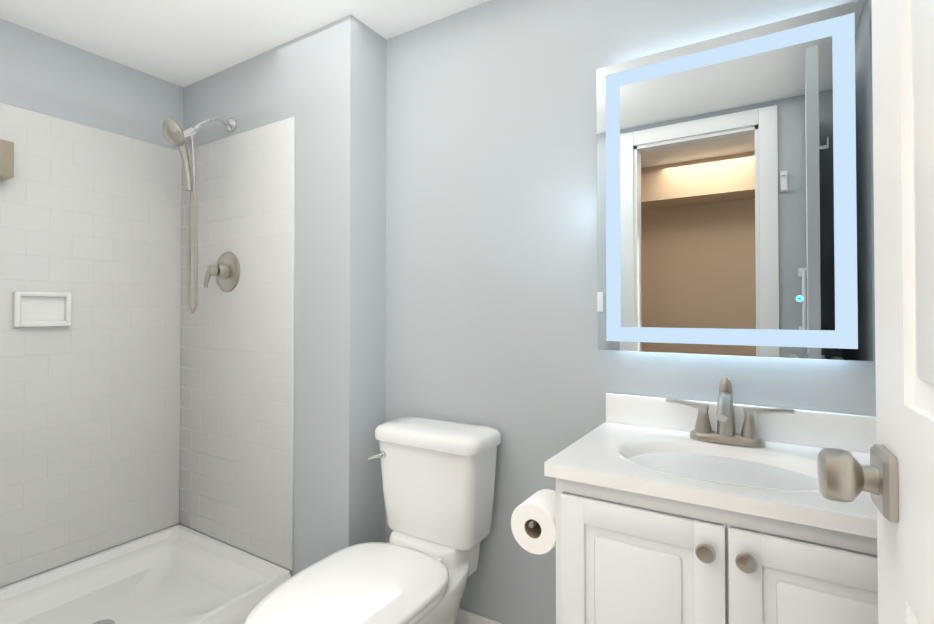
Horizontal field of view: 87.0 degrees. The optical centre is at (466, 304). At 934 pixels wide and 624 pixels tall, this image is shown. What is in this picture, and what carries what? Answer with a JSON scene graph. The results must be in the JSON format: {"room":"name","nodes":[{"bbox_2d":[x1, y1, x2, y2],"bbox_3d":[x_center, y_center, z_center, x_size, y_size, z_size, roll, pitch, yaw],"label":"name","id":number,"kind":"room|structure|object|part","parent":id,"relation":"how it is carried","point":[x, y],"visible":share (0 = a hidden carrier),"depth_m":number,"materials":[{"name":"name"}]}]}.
{"room":"bathroom","nodes":[
{"label":"bathroom","id":0,"kind":"room"},
{"bbox_2d":[0,18,182,587],"bbox_3d":[-2.112,0.058,1.126,0.100,2.180,2.810,0,-1,32],"label":"wall","id":1,"kind":"structure","parent":0,"point":[44,74],"depth_m":1.97,"materials":[{"name":"grey paint"}]},
{"bbox_2d":[0,103,181,586],"bbox_3d":[-1.669,0.141,1.734,0.012,1.719,1.309,0,-1,32],"label":"tile surround","id":2,"kind":"object","parent":1,"relation":"attached to","point":[91,219],"depth_m":1.97,"materials":[{"name":"white tile"}]},
{"bbox_2d":[0,139,13,179],"bbox_3d":[-1.783,-0.510,1.474,0.074,0.125,0.635,0,-1,32],"label":"shower rail","id":3,"kind":"object","parent":2,"relation":"attached to","point":[6,160],"visible":1,"depth_m":1.71,"materials":[{"name":"silver metal"}]},
{"bbox_2d":[13,291,71,326],"bbox_3d":[-1.580,0.018,1.839,0.028,0.130,0.170,0,-1,32],"label":"soap dish","id":4,"kind":"object","parent":2,"relation":"attached to","point":[42,309],"visible":1,"depth_m":1.84,"materials":[{"name":"white ceramic"}]},
{"bbox_2d":[0,0,489,87],"bbox_3d":[-0.884,-1.064,0.550,2.810,0.050,3.100,0,-1,32],"label":"ceiling","id":5,"kind":"structure","parent":0,"point":[183,43],"depth_m":1.79,"materials":[{"name":"white paint"}]},
{"bbox_2d":[180,15,385,576],"bbox_3d":[-0.836,0.072,2.159,1.180,2.180,0.290,0,-1,32],"label":"wall column","id":6,"kind":"structure","parent":0,"point":[325,86],"depth_m":1.81,"materials":[{"name":"grey paint"}]},
{"bbox_2d":[179,117,294,569],"bbox_3d":[-0.990,0.145,2.076,0.780,1.719,0.012,0,-1,32],"label":"tile surround","id":7,"kind":"object","parent":6,"relation":"attached to","point":[236,488],"visible":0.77,"depth_m":2.02,"materials":[{"name":"white tile"}]},
{"bbox_2d":[162,118,235,312],"bbox_3d":[-1.076,-0.380,1.979,0.108,0.832,0.278,0,-1,32],"label":"shower head","id":8,"kind":"object","parent":7,"relation":"attached to","point":[173,133],"visible":1,"depth_m":1.92},
{"bbox_3d":[-1.062,-0.718,2.008,0.060,0.155,0.220,0,-1,32],"label":"arm","id":9,"kind":"part","parent":8,"relation":"part of"},
{"bbox_2d":[203,252,239,291],"bbox_3d":[-1.038,-0.140,2.044,0.170,0.170,0.098,0,-1,32],"label":"shower valve","id":10,"kind":"object","parent":7,"relation":"attached to","point":[225,270],"visible":1,"depth_m":2.05,"materials":[{"name":"silver metal"}]},
{"bbox_3d":[-1.053,-0.115,2.020,0.044,0.094,0.043,0,-1,32],"label":"valve handle","id":11,"kind":"part","parent":10,"relation":"part of","materials":[{"name":"silver metal"}]},
{"bbox_3d":[-1.026,-0.139,2.063,0.170,0.170,0.052,0,-1,32],"label":"valve plate","id":12,"kind":"part","parent":10,"relation":"part of","materials":[{"name":"silver metal"}]},
{"bbox_2d":[385,0,875,623],"bbox_3d":[0.408,0.063,1.498,1.630,2.180,0.100,0,-1,32],"label":"wall","id":13,"kind":"structure","parent":0,"point":[491,212],"depth_m":1.59,"materials":[{"name":"grey paint"}]},
{"bbox_2d":[456,607,501,623],"bbox_3d":[0.048,1.098,1.642,0.852,0.115,0.013,0,-1,32],"label":"baseboard","id":14,"kind":"structure","parent":13,"relation":"attached to","point":[464,616],"depth_m":1.66,"materials":[{"name":"white paint"}]},
{"bbox_2d":[596,0,872,360],"bbox_3d":[0.647,-0.279,1.275,0.618,0.814,0.032,0,-1,32],"label":"led mirror","id":15,"kind":"object","parent":13,"relation":"attached to","point":[733,193],"visible":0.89,"depth_m":1.23,"materials":[{"name":"clear glass"}]},
{"bbox_3d":[-0.884,1.165,0.520,2.810,0.050,3.100,0,-1,32],"label":"floor","id":16,"kind":"structure","parent":0,"visible":0},
{"bbox_2d":[0,525,291,623],"bbox_3d":[-1.326,1.076,1.516,0.809,0.155,1.295,0,-1,32],"label":"shower tray","id":17,"kind":"object","parent":16,"relation":"on","point":[178,574],"visible":0.88,"depth_m":1.87,"materials":[{"name":"white plastic"}]},
{"bbox_2d":[244,416,500,623],"bbox_3d":[-0.243,0.770,1.368,0.400,0.764,0.762,0,-1,32],"label":"toilet","id":18,"kind":"object","parent":16,"relation":"on","point":[438,484],"visible":1,"depth_m":1.46,"materials":[{"name":"white ceramic"}]},
{"bbox_3d":[-0.300,0.758,1.278,0.386,0.046,0.549,0,-1,32],"label":"seat","id":19,"kind":"part","parent":18,"relation":"part of","materials":[{"name":"white plastic"}]},
{"bbox_3d":[-0.293,0.492,1.601,0.051,0.030,0.039,0,-1,32],"label":"lever","id":20,"kind":"part","parent":18,"relation":"part of","materials":[{"name":"silver metal"}]},
{"bbox_3d":[-0.098,0.419,1.607,0.400,0.055,0.212,0,-1,32],"label":"tank lid","id":21,"kind":"part","parent":18,"relation":"part of","materials":[{"name":"white ceramic"}]},
{"bbox_3d":[-0.097,0.592,1.606,0.372,0.290,0.188,0,-1,32],"label":"tank","id":22,"kind":"part","parent":18,"relation":"part of","materials":[{"name":"white ceramic"}]},
{"bbox_2d":[544,377,877,623],"bbox_3d":[0.566,0.661,1.040,0.676,0.972,0.492,0,-1,32],"label":"bathroom vanity","id":23,"kind":"object","parent":16,"relation":"on","point":[722,510],"visible":0.96,"depth_m":0.94,"materials":[{"name":"white paint"}]},
{"bbox_2d":[511,489,555,554],"bbox_3d":[0.193,0.505,1.176,0.117,0.114,0.185,0,-1,32],"label":"toilet paper roll","id":24,"kind":"object","parent":23,"relation":"attached to","point":[533,522],"visible":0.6,"depth_m":1.11,"materials":[{"name":"white paper"}]},
{"bbox_3d":[0.214,0.493,1.163,0.066,0.044,0.185,0,-1,32],"label":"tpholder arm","id":25,"kind":"part","parent":24,"relation":"part of"},
{"bbox_3d":[0.327,0.702,0.945,0.304,0.619,0.020,0,-1,32],"label":"door","id":26,"kind":"part","parent":23,"relation":"part of","materials":[{"name":"white paint"}]},
{"bbox_3d":[0.418,0.433,0.863,0.033,0.033,0.030,0,-1,32],"label":"knob","id":27,"kind":"part","parent":23,"relation":"part of","materials":[{"name":"silver metal"}]},
{"bbox_2d":[666,377,793,447],"bbox_3d":[0.608,0.255,1.163,0.279,0.157,0.152,0,-1,32],"label":"faucet","id":28,"kind":"object","parent":23,"relation":"on","point":[703,436],"depth_m":1.19,"materials":[{"name":"silver metal"}]},
{"bbox_3d":[0.471,0.432,0.830,0.033,0.033,0.030,0,-1,32],"label":"knob","id":29,"kind":"part","parent":23,"relation":"part of","materials":[{"name":"silver metal"}]},
{"bbox_3d":[0.589,0.699,0.782,0.304,0.619,0.020,0,-1,32],"label":"door","id":30,"kind":"part","parent":23,"relation":"part of","materials":[{"name":"white paint"}]},
{"bbox_3d":[0.034,0.041,-0.152,0.325,2.180,0.100,0,-1,32],"label":"wall","id":31,"kind":"structure","parent":0,"visible":0},
{"bbox_2d":[871,0,933,623],"bbox_3d":[0.305,0.110,0.227,0.071,2.030,0.801,0,-1,32],"label":"bathroom door","id":32,"kind":"structure","parent":31,"relation":"in","point":[903,95],"depth_m":0.48,"materials":[{"name":"white paint"}]},
{"bbox_2d":[817,444,898,521],"bbox_3d":[0.470,0.190,0.521,0.160,0.066,0.068,0,-1,32],"label":"door knob","id":33,"kind":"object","parent":32,"relation":"attached to","point":[844,476],"depth_m":0.53,"materials":[{"name":"silver metal"}]}
]}

